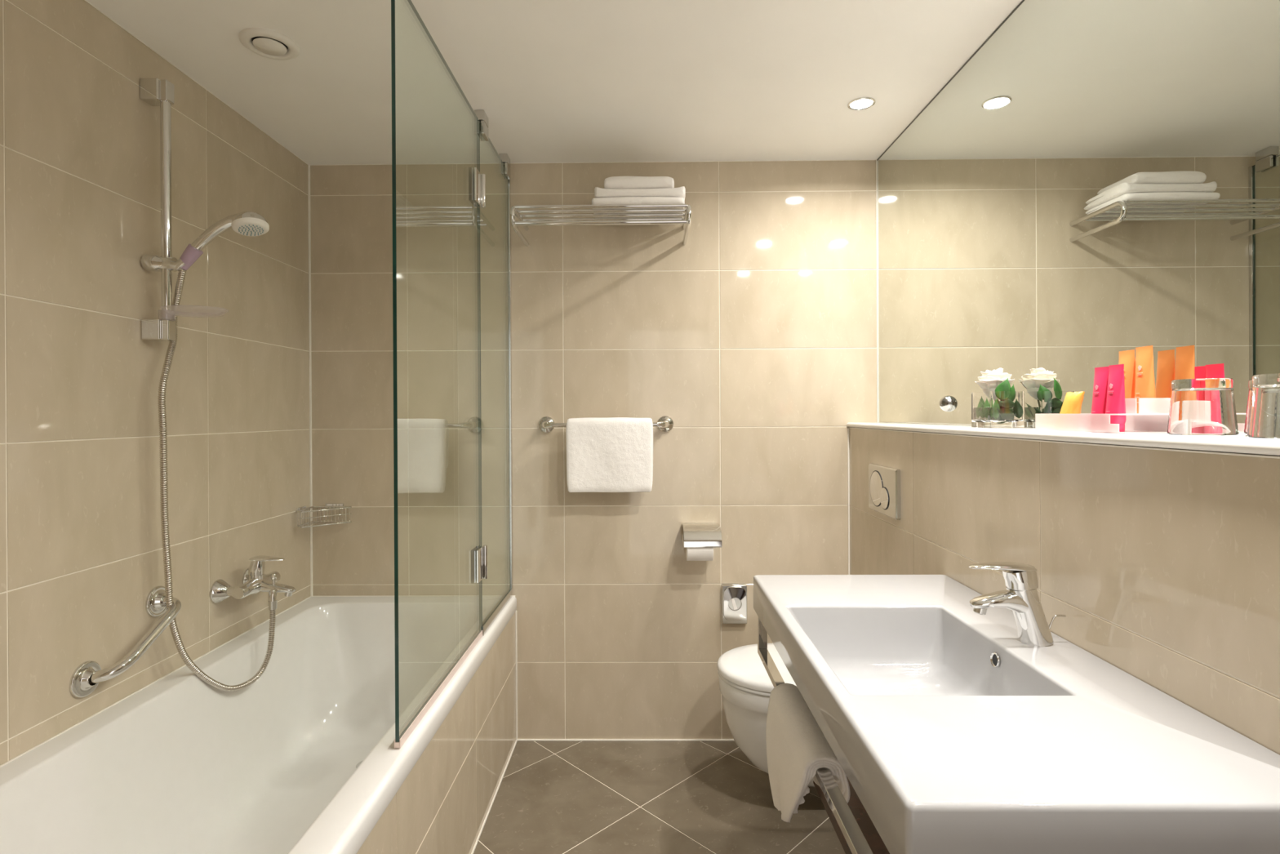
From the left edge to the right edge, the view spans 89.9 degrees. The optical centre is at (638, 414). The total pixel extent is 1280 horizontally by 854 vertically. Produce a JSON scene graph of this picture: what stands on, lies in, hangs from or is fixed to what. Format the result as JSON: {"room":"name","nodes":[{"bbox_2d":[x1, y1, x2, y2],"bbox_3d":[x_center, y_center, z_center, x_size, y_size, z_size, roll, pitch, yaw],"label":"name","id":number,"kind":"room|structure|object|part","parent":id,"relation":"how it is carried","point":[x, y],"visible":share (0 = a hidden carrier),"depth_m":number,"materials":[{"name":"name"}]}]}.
{"room":"hotel bathroom","nodes":[
{"label":"hotel bathroom","id":0,"kind":"room"},
{"bbox_2d":[0,0,310,764],"bbox_3d":[-1.308,0.150,0.900,0.051,2.218,3.151,0,0,1],"label":"wall","id":1,"kind":"structure","parent":0,"point":[82,557],"depth_m":1.58,"materials":[{"name":"beige tile"}]},
{"bbox_2d":[69,585,181,697],"bbox_3d":[-1.233,0.550,1.584,0.083,0.194,0.298,0,0,1],"label":"grab bar","id":2,"kind":"object","parent":1,"relation":"attached to","point":[89,672],"visible":0.92,"depth_m":1.52,"materials":[{"name":"silver metal"}]},
{"bbox_2d":[0,595,311,767],"bbox_3d":[-1.277,0.703,0.925,0.004,0.005,3.100,0,0,1],"label":"trim","id":3,"kind":"structure","parent":1,"relation":"attached to","point":[169,673],"depth_m":1.59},
{"bbox_2d":[139,78,203,341],"bbox_3d":[-1.205,-0.528,1.662,0.144,0.670,0.048,0,0,1],"label":"shower rail","id":4,"kind":"object","parent":1,"relation":"attached to","point":[153,91],"visible":1,"depth_m":1.65,"materials":[{"name":"silver metal"}]},
{"bbox_2d":[179,244,203,270],"bbox_3d":[-1.164,-0.409,1.664,0.062,0.067,0.036,0,0,1],"label":"holder","id":5,"kind":"object","parent":4,"relation":"on","point":[190,255],"depth_m":1.65,"materials":[{"name":"purple plastic"}]},
{"bbox_2d":[157,269,275,691],"bbox_3d":[-1.187,0.206,1.818,0.077,1.186,0.359,0,0,9],"label":"shower hose","id":6,"kind":"object","parent":4,"relation":"hanging from","point":[175,632],"visible":0.96,"depth_m":1.67,"materials":[{"name":"silver metal"}]},
{"bbox_2d":[191,211,269,251],"bbox_3d":[-1.074,-0.454,1.658,0.229,0.135,0.084,0,0,1],"label":"shower","id":7,"kind":"object","parent":4,"relation":"in","point":[246,223],"visible":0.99,"depth_m":1.65,"materials":[{"name":"silver metal"}]},
{"bbox_3d":[-1.103,-0.454,1.663,0.171,0.135,0.048,0,0,1],"label":"handle","id":8,"kind":"part","parent":7,"relation":"part of","materials":[{"name":"silver metal"}]},
{"bbox_3d":[-1.002,-0.484,1.657,0.084,0.031,0.084,0,0,1],"label":"plate","id":9,"kind":"part","parent":7,"relation":"part of","materials":[{"name":"white plastic"}]},
{"bbox_2d":[84,0,308,164],"bbox_3d":[-1.286,-0.958,0.922,0.003,0.003,3.100,0,0,1],"label":"trim","id":10,"kind":"structure","parent":1,"relation":"attached to","point":[84,0],"depth_m":1.80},
{"bbox_2d":[209,555,295,609],"bbox_3d":[-1.172,0.521,2.010,0.191,0.160,0.226,0,0,1],"label":"mixer","id":11,"kind":"object","parent":1,"relation":"attached to","point":[255,580],"visible":1,"depth_m":1.99,"materials":[{"name":"silver metal"}]},
{"bbox_3d":[-1.161,0.450,2.010,0.101,0.018,0.036,0,0,1],"label":"lever","id":12,"kind":"part","parent":11,"relation":"part of","materials":[{"name":"silver metal"}]},
{"bbox_2d":[268,590,277,601],"bbox_3d":[-1.131,0.563,1.986,0.025,0.043,0.029,0,0,1],"label":"outlet","id":13,"kind":"object","parent":11,"relation":"attached to","point":[272,593],"depth_m":1.98,"materials":[{"name":"silver metal"}]},
{"bbox_3d":[-1.142,0.517,2.010,0.017,0.034,0.017,0,0,1],"label":"diverter knob","id":14,"kind":"part","parent":11,"relation":"part of","materials":[{"name":"silver metal"}]},
{"bbox_3d":[-1.142,0.535,2.010,0.130,0.044,0.048,0,0,1],"label":"spout","id":15,"kind":"part","parent":11,"relation":"part of","materials":[{"name":"silver metal"}]},
{"bbox_2d":[356,612,515,853],"bbox_3d":[-0.513,1.006,0.917,0.050,0.498,3.100,0,0,1],"label":"wall","id":16,"kind":"structure","parent":0,"point":[442,806],"depth_m":1.73,"materials":[{"name":"beige tile"}]},
{"bbox_2d":[471,739,517,853],"bbox_3d":[-0.484,1.252,0.917,0.006,0.006,3.100,0,0,1],"label":"trim","id":17,"kind":"structure","parent":16,"relation":"attached to","point":[515,743],"depth_m":2.07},
{"bbox_2d":[515,610,517,739],"bbox_3d":[-0.468,0.999,2.463,0.006,0.494,0.007,0,0,1],"label":"trim","id":18,"kind":"structure","parent":16,"relation":"attached to","point":[516,627],"depth_m":2.46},
{"bbox_2d":[86,0,1022,164],"bbox_3d":[-0.197,-0.990,0.911,2.282,0.050,3.201,0,0,1],"label":"ceiling","id":19,"kind":"structure","parent":0,"point":[553,81],"depth_m":1.80,"materials":[{"name":"white paint"}]},
{"bbox_2d":[238,27,300,60],"bbox_3d":[-0.955,-0.955,1.663,0.138,0.014,0.138,0,0,1],"label":"ceiling vent","id":20,"kind":"object","parent":19,"relation":"in","point":[268,43],"visible":1,"depth_m":1.65,"materials":[{"name":"white plastic"}]},
{"bbox_2d":[847,97,875,110],"bbox_3d":[0.697,-0.969,2.002,0.082,0.004,0.082,0,0,1],"label":"recessed light","id":21,"kind":"object","parent":19,"relation":"in","point":[862,103],"visible":1,"depth_m":2.00,"materials":[{"name":"silver metal"}]},
{"bbox_2d":[310,160,878,738],"bbox_3d":[-0.174,0.141,2.487,2.282,2.218,0.051,0,0,1],"label":"wall","id":22,"kind":"structure","parent":0,"point":[756,335],"depth_m":2.46,"materials":[{"name":"beige tile"}]},
{"bbox_2d":[307,164,312,596],"bbox_3d":[-1.263,-0.131,2.470,0.007,1.663,0.007,0,0,1],"label":"trim","id":23,"kind":"structure","parent":22,"relation":"attached to","point":[308,165],"depth_m":2.47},
{"bbox_2d":[296,502,351,528],"bbox_3d":[-1.180,0.377,2.403,0.169,0.071,0.140,0,0,1],"label":"basket","id":24,"kind":"object","parent":22,"relation":"attached to","point":[335,505],"visible":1,"depth_m":2.42,"materials":[{"name":"silver metal"}]},
{"bbox_2d":[312,595,515,596],"bbox_3d":[-0.867,0.698,2.468,0.790,0.005,0.004,0,0,1],"label":"trim","id":25,"kind":"structure","parent":22,"relation":"attached to","point":[373,595],"depth_m":2.47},
{"bbox_2d":[310,159,876,165],"bbox_3d":[-0.180,-0.966,2.458,2.182,0.003,0.003,0,0,1],"label":"trim","id":26,"kind":"structure","parent":22,"relation":"attached to","point":[867,159],"depth_m":2.46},
{"bbox_2d":[510,204,691,246],"bbox_3d":[-0.128,-0.686,2.321,0.621,0.077,0.276,0,0,1],"label":"towel rack","id":27,"kind":"object","parent":22,"relation":"attached to","point":[686,221],"visible":1,"depth_m":2.24,"materials":[{"name":"silver metal"}]},
{"bbox_3d":[-0.430,-0.684,2.324,0.017,0.077,0.276,0,0,1],"label":"frame","id":28,"kind":"part","parent":27,"relation":"part of","materials":[{"name":"silver metal"}]},
{"bbox_3d":[-0.129,-0.713,2.198,0.589,0.012,0.012,0,0,1],"label":"rod","id":29,"kind":"part","parent":27,"relation":"part of","materials":[{"name":"silver metal"}]},
{"bbox_3d":[-0.129,-0.659,2.202,0.589,0.014,0.014,0,0,1],"label":"rod","id":30,"kind":"part","parent":27,"relation":"part of","materials":[{"name":"silver metal"}]},
{"bbox_3d":[-0.129,-0.714,2.248,0.589,0.012,0.012,0,0,1],"label":"rod","id":31,"kind":"part","parent":27,"relation":"part of","materials":[{"name":"silver metal"}]},
{"bbox_3d":[-0.128,-0.714,2.298,0.589,0.012,0.012,0,0,1],"label":"rod","id":32,"kind":"part","parent":27,"relation":"part of","materials":[{"name":"silver metal"}]},
{"bbox_3d":[-0.128,-0.714,2.348,0.589,0.012,0.012,0,0,1],"label":"rod","id":33,"kind":"part","parent":27,"relation":"part of","materials":[{"name":"silver metal"}]},
{"bbox_3d":[-0.127,-0.714,2.398,0.589,0.012,0.012,0,0,1],"label":"rod","id":34,"kind":"part","parent":27,"relation":"part of","materials":[{"name":"silver metal"}]},
{"bbox_2d":[591,196,684,217],"bbox_3d":[0.000,-0.735,2.308,0.328,0.030,0.228,0,0,1],"label":"bath towel","id":35,"kind":"object","parent":27,"relation":"on","point":[616,200],"visible":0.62,"depth_m":2.20,"materials":[{"name":"white fabric"}]},
{"bbox_2d":[594,186,685,199],"bbox_3d":[0.006,-0.768,2.307,0.321,0.038,0.221,0,0,1],"label":"bath towel","id":36,"kind":"object","parent":35,"relation":"on","point":[680,192],"visible":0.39,"depth_m":2.20,"materials":[{"name":"white fabric"}]},
{"bbox_2d":[604,176,674,188],"bbox_3d":[0.004,-0.802,2.303,0.248,0.046,0.209,0,0,1],"label":"rolled towel","id":37,"kind":"object","parent":36,"relation":"on","point":[614,182],"visible":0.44,"depth_m":2.20,"materials":[{"name":"white fabric"}]},
{"bbox_3d":[0.174,-0.687,2.318,0.017,0.077,0.276,0,0,1],"label":"frame","id":38,"kind":"part","parent":27,"relation":"part of","materials":[{"name":"silver metal"}]},
{"bbox_2d":[537,415,674,433],"bbox_3d":[-0.125,0.037,2.422,0.521,0.065,0.079,0,0,1],"label":"towel rail","id":39,"kind":"object","parent":22,"relation":"attached to","point":[664,424],"visible":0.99,"depth_m":2.44,"materials":[{"name":"silver metal"}]},
{"bbox_3d":[-0.343,0.038,2.414,0.032,0.024,0.073,0,0,-31],"label":"arm","id":40,"kind":"part","parent":39,"relation":"part of","materials":[{"name":"silver metal"}]},
{"bbox_3d":[-0.125,0.037,2.391,0.404,0.015,0.015,0,0,1],"label":"rod","id":41,"kind":"part","parent":39,"relation":"part of","materials":[{"name":"silver metal"}]},
{"bbox_2d":[565,417,653,492],"bbox_3d":[-0.106,0.149,2.390,0.325,0.278,0.059,0,0,1],"label":"hand towel","id":42,"kind":"object","parent":39,"relation":"hanging from","point":[611,454],"visible":1,"depth_m":2.37,"materials":[{"name":"white fabric"}]},
{"bbox_3d":[0.093,0.036,2.409,0.032,0.024,0.073,0,0,32],"label":"arm","id":43,"kind":"part","parent":39,"relation":"part of","materials":[{"name":"silver metal"}]},
{"bbox_2d":[517,738,734,741],"bbox_3d":[0.171,1.246,2.457,1.280,0.006,0.007,0,0,1],"label":"trim","id":44,"kind":"structure","parent":22,"relation":"attached to","point":[518,740],"depth_m":2.46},
{"bbox_2d":[682,522,721,547],"bbox_3d":[0.236,0.454,2.396,0.138,0.082,0.123,0,0,1],"label":"toilet roll holder","id":45,"kind":"object","parent":22,"relation":"attached to","point":[698,534],"visible":0.97,"depth_m":2.35,"materials":[{"name":"silver metal"}]},
{"bbox_3d":[0.227,0.474,2.418,0.120,0.042,0.071,0,0,1],"label":"arm","id":46,"kind":"part","parent":45,"relation":"part of","materials":[{"name":"silver metal"}]},
{"bbox_2d":[685,546,713,560],"bbox_3d":[0.227,0.496,2.386,0.096,0.091,0.091,0,0,1],"label":"toilet roll","id":47,"kind":"object","parent":45,"relation":"on","point":[692,553],"visible":0.63,"depth_m":2.34,"materials":[{"name":"white paper"}]},
{"bbox_2d":[721,583,746,623],"bbox_3d":[0.366,0.721,2.441,0.094,0.146,0.031,0,0,1],"label":"dispenser","id":48,"kind":"object","parent":22,"relation":"attached to","point":[734,596],"visible":1,"depth_m":2.43,"materials":[{"name":"silver metal"}]},
{"bbox_2d":[847,428,849,574],"bbox_3d":[0.805,0.649,2.449,0.006,1.193,0.006,0,0,1],"label":"trim","id":49,"kind":"structure","parent":22,"relation":"attached to","point":[848,437],"depth_m":2.44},
{"bbox_2d":[875,160,878,422],"bbox_3d":[0.911,-0.472,2.447,0.004,1.002,0.003,0,0,1],"label":"trim","id":50,"kind":"structure","parent":22,"relation":"attached to","point":[876,160],"depth_m":2.45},
{"bbox_2d":[473,741,845,853],"bbox_3d":[-0.186,1.278,0.865,2.282,0.050,3.301,0,0,1],"label":"floor","id":51,"kind":"structure","parent":0,"point":[552,797],"depth_m":2.05,"materials":[{"name":"beige tile"}]},
{"bbox_2d":[0,595,516,853],"bbox_3d":[-0.873,0.948,1.540,0.795,0.495,1.859,0,0,1],"label":"bathtub","id":52,"kind":"object","parent":51,"relation":"on","point":[303,757],"visible":0.89,"depth_m":1.75,"materials":[{"name":"white ceramic"}]},
{"bbox_2d":[391,0,512,747],"bbox_3d":[-0.498,-0.134,1.901,0.038,1.662,1.128,0,0,1],"label":"screen","id":53,"kind":"object","parent":52,"relation":"on","point":[477,181],"visible":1,"depth_m":2.01,"materials":[{"name":"clear glass"}]},
{"bbox_3d":[-0.511,-0.702,1.980,0.007,0.100,0.063,0,0,1],"label":"hinge plate","id":54,"kind":"part","parent":53,"relation":"part of","materials":[{"name":"silver metal"}]},
{"bbox_3d":[-0.505,0.463,1.982,0.007,0.100,0.063,0,0,1],"label":"hinge plate","id":55,"kind":"part","parent":53,"relation":"part of","materials":[{"name":"silver metal"}]},
{"bbox_3d":[-0.497,-0.121,2.235,0.008,1.604,0.432,0,0,1],"label":"glass panel","id":56,"kind":"part","parent":53,"relation":"part of","materials":[{"name":"clear glass"}]},
{"bbox_2d":[848,426,1279,755],"bbox_3d":[0.849,0.649,0.902,0.116,1.197,3.101,0,0,1],"label":"wall","id":57,"kind":"structure","parent":0,"point":[1163,566],"depth_m":1.05,"materials":[{"name":"beige tile"}]},
{"bbox_2d":[717,643,814,786],"bbox_3d":[0.534,0.996,2.120,0.542,0.362,0.378,0,0,1],"label":"toilet","id":58,"kind":"object","parent":57,"relation":"attached to","point":[745,685],"visible":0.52,"depth_m":2.02,"materials":[{"name":"white ceramic"}]},
{"bbox_3d":[0.511,0.850,2.120,0.496,0.012,0.376,0,0,1],"label":"seat","id":59,"kind":"part","parent":58,"relation":"part of","materials":[{"name":"white ceramic"}]},
{"bbox_3d":[0.510,0.829,2.120,0.497,0.028,0.378,0,0,1],"label":"lid","id":60,"kind":"part","parent":58,"relation":"part of","materials":[{"name":"white ceramic"}]},
{"bbox_2d":[813,776,889,853],"bbox_3d":[0.620,0.938,1.174,0.348,0.026,0.960,0,0,1],"label":"wooden shelf","id":61,"kind":"object","parent":57,"relation":"attached to","point":[871,834],"visible":0.2,"depth_m":1.46,"materials":[{"name":"brown wood"}]},
{"bbox_2d":[868,463,900,519],"bbox_3d":[0.793,0.245,2.079,0.017,0.155,0.244,0,0,1],"label":"flush plate","id":62,"kind":"object","parent":57,"relation":"attached to","point":[884,482],"visible":1,"depth_m":2.04,"materials":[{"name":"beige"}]},
{"bbox_2d":[753,574,1279,853],"bbox_3d":[0.544,0.497,1.183,0.498,0.159,0.991,0,0,1],"label":"washbasin","id":63,"kind":"object","parent":57,"relation":"attached to","point":[953,733],"visible":1,"depth_m":0.85,"materials":[{"name":"white ceramic"}]},
{"bbox_2d":[757,616,873,853],"bbox_3d":[0.316,0.564,1.187,0.023,0.110,0.960,0,0,1],"label":"rail","id":64,"kind":"object","parent":63,"relation":"attached to","point":[849,826],"visible":0.61,"depth_m":1.02,"materials":[{"name":"silver metal"}]},
{"bbox_2d":[765,683,849,822],"bbox_3d":[0.315,0.682,1.229,0.100,0.211,0.296,0,0,1],"label":"hand towel","id":65,"kind":"object","parent":64,"relation":"hanging from","point":[797,746],"visible":0.96,"depth_m":1.19,"materials":[{"name":"white fabric"}]},
{"bbox_2d":[968,561,1066,646],"bbox_3d":[0.697,0.347,1.179,0.174,0.149,0.052,0,0,1],"label":"tap","id":66,"kind":"object","parent":63,"relation":"on","point":[1020,596],"visible":1,"depth_m":1.16,"materials":[{"name":"silver metal"}]},
{"bbox_3d":[0.665,0.346,1.180,0.107,0.048,0.045,0,0,1],"label":"spout","id":67,"kind":"part","parent":66,"relation":"part of","materials":[{"name":"silver metal"}]},
{"bbox_3d":[0.666,0.280,1.180,0.114,0.015,0.043,0,0,1],"label":"lever","id":68,"kind":"part","parent":66,"relation":"part of","materials":[{"name":"silver metal"}]},
{"bbox_3d":[0.702,0.297,1.179,0.056,0.040,0.047,0,0,1],"label":"handle","id":69,"kind":"part","parent":66,"relation":"part of","materials":[{"name":"silver metal"}]},
{"bbox_3d":[0.768,0.383,1.179,0.033,0.032,0.004,0,0,1],"label":"pop rod","id":70,"kind":"part","parent":66,"relation":"part of","materials":[{"name":"silver metal"}]},
{"bbox_2d":[846,422,1279,455],"bbox_3d":[0.842,0.041,1.000,0.126,0.019,2.899,0,0,1],"label":"ledge","id":71,"kind":"object","parent":57,"relation":"on","point":[1224,444],"visible":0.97,"depth_m":1.06,"materials":[{"name":"white stone"}]},
{"bbox_2d":[971,391,1024,427],"bbox_3d":[0.846,-0.012,1.513,0.079,0.084,0.089,0,0,1],"label":"glass vase","id":72,"kind":"object","parent":71,"relation":"on","point":[990,409],"visible":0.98,"depth_m":1.47,"materials":[{"name":"clear glass"}]},
{"bbox_2d":[974,368,1015,391],"bbox_3d":[0.853,-0.045,1.523,0.084,0.132,0.107,0,0,1],"label":"rose","id":73,"kind":"object","parent":72,"relation":"in","point":[995,380],"visible":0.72,"depth_m":1.51,"materials":[{"name":"beige plant"}]},
{"bbox_2d":[1035,397,1170,433],"bbox_3d":[0.848,0.001,1.176,0.102,0.059,0.247,0,0,1],"label":"tray","id":74,"kind":"object","parent":71,"relation":"on","point":[1152,417],"visible":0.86,"depth_m":1.12,"materials":[{"name":"white plastic"}]},
{"bbox_2d":[1059,391,1084,413],"bbox_3d":[0.830,-0.008,1.234,0.036,0.073,0.075,0,0,1],"label":"pouch","id":75,"kind":"object","parent":74,"relation":"in","point":[1072,403],"visible":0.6,"depth_m":1.22,"materials":[{"name":"yellow plastic"}]},
{"bbox_2d":[1091,366,1108,413],"bbox_3d":[0.816,-0.028,1.132,0.030,0.113,0.030,0,0,44],"label":"toiletry tube","id":76,"kind":"object","parent":74,"relation":"in","point":[1099,397],"visible":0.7,"depth_m":1.12,"materials":[{"name":"pink plastic"}]},
{"bbox_3d":[0.848,0.030,1.172,0.092,0.002,0.232,0,0,1],"label":"plate","id":77,"kind":"part","parent":74,"relation":"part of","materials":[{"name":"white plastic"}]},
{"bbox_2d":[1105,364,1126,431],"bbox_3d":[0.816,-0.028,1.097,0.030,0.114,0.030,0,0,44],"label":"toiletry tube","id":78,"kind":"object","parent":74,"relation":"in","point":[1115,399],"visible":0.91,"depth_m":1.09,"materials":[{"name":"pink plastic"}]},
{"bbox_2d":[1118,349,1135,398],"bbox_3d":[0.868,-0.058,1.138,0.030,0.112,0.030,0,0,43],"label":"toiletry tube","id":79,"kind":"object","parent":74,"relation":"on","point":[1126,357],"visible":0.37,"depth_m":1.13,"materials":[{"name":"orange plastic"}]},
{"bbox_3d":[0.847,-0.001,1.113,0.101,0.002,0.105,0,0,1],"label":"rail","id":80,"kind":"part","parent":74,"relation":"part of","materials":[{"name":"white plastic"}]},
{"bbox_2d":[1134,345,1155,413],"bbox_3d":[0.868,-0.059,1.098,0.030,0.114,0.030,0,0,45],"label":"toiletry tube","id":81,"kind":"object","parent":74,"relation":"on","point":[1144,387],"visible":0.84,"depth_m":1.09,"materials":[{"name":"orange plastic"}]},
{"bbox_2d":[1160,433,1244,436],"bbox_3d":[0.841,0.031,0.957,0.095,0.001,0.095,0,0,1],"label":"coaster","id":82,"kind":"object","parent":71,"relation":"on","point":[1166,434],"visible":0.56,"depth_m":0.92,"materials":[{"name":"white paper"}]},
{"bbox_2d":[1166,377,1238,435],"bbox_3d":[0.841,-0.011,0.957,0.081,0.082,0.081,0,0,1],"label":"tumbler","id":83,"kind":"object","parent":82,"relation":"on","point":[1206,406],"visible":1,"depth_m":0.93,"materials":[{"name":"clear glass"}]},
{"bbox_2d":[1240,436,1279,439],"bbox_3d":[0.842,0.031,0.828,0.095,0.001,0.095,0,0,1],"label":"coaster","id":84,"kind":"object","parent":71,"relation":"on","point":[1246,437],"visible":0.69,"depth_m":0.82,"materials":[{"name":"white paper"}]},
{"bbox_2d":[1247,373,1279,438],"bbox_3d":[0.841,-0.011,0.828,0.081,0.082,0.081,0,0,1],"label":"tumbler","id":85,"kind":"object","parent":84,"relation":"on","point":[1264,422],"visible":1,"depth_m":0.82,"materials":[{"name":"clear glass"}]},
{"bbox_2d":[848,426,1279,458],"bbox_3d":[0.787,0.052,0.898,0.002,0.003,3.094,0,0,1],"label":"trim","id":86,"kind":"structure","parent":57,"relation":"attached to","point":[1127,446],"depth_m":1.06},
{"bbox_3d":[0.929,0.138,0.875,0.051,2.218,3.151,0,0,1],"label":"wall","id":87,"kind":"structure","parent":0,"visible":0},
{"bbox_2d":[877,0,1279,435],"bbox_3d":[0.903,-0.470,1.347,0.006,1.000,2.197,0,0,1],"label":"mirror","id":88,"kind":"object","parent":87,"relation":"attached to","point":[1099,180],"visible":0.92,"depth_m":1.29,"materials":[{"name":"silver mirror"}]},
{"bbox_2d":[939,395,951,412],"bbox_3d":[0.897,-0.032,1.882,0.024,0.048,0.048,0,0,1],"label":"robe hook","id":89,"kind":"object","parent":88,"relation":"attached to","point":[945,402],"visible":1,"depth_m":1.87,"materials":[{"name":"grey metal"}]}
]}

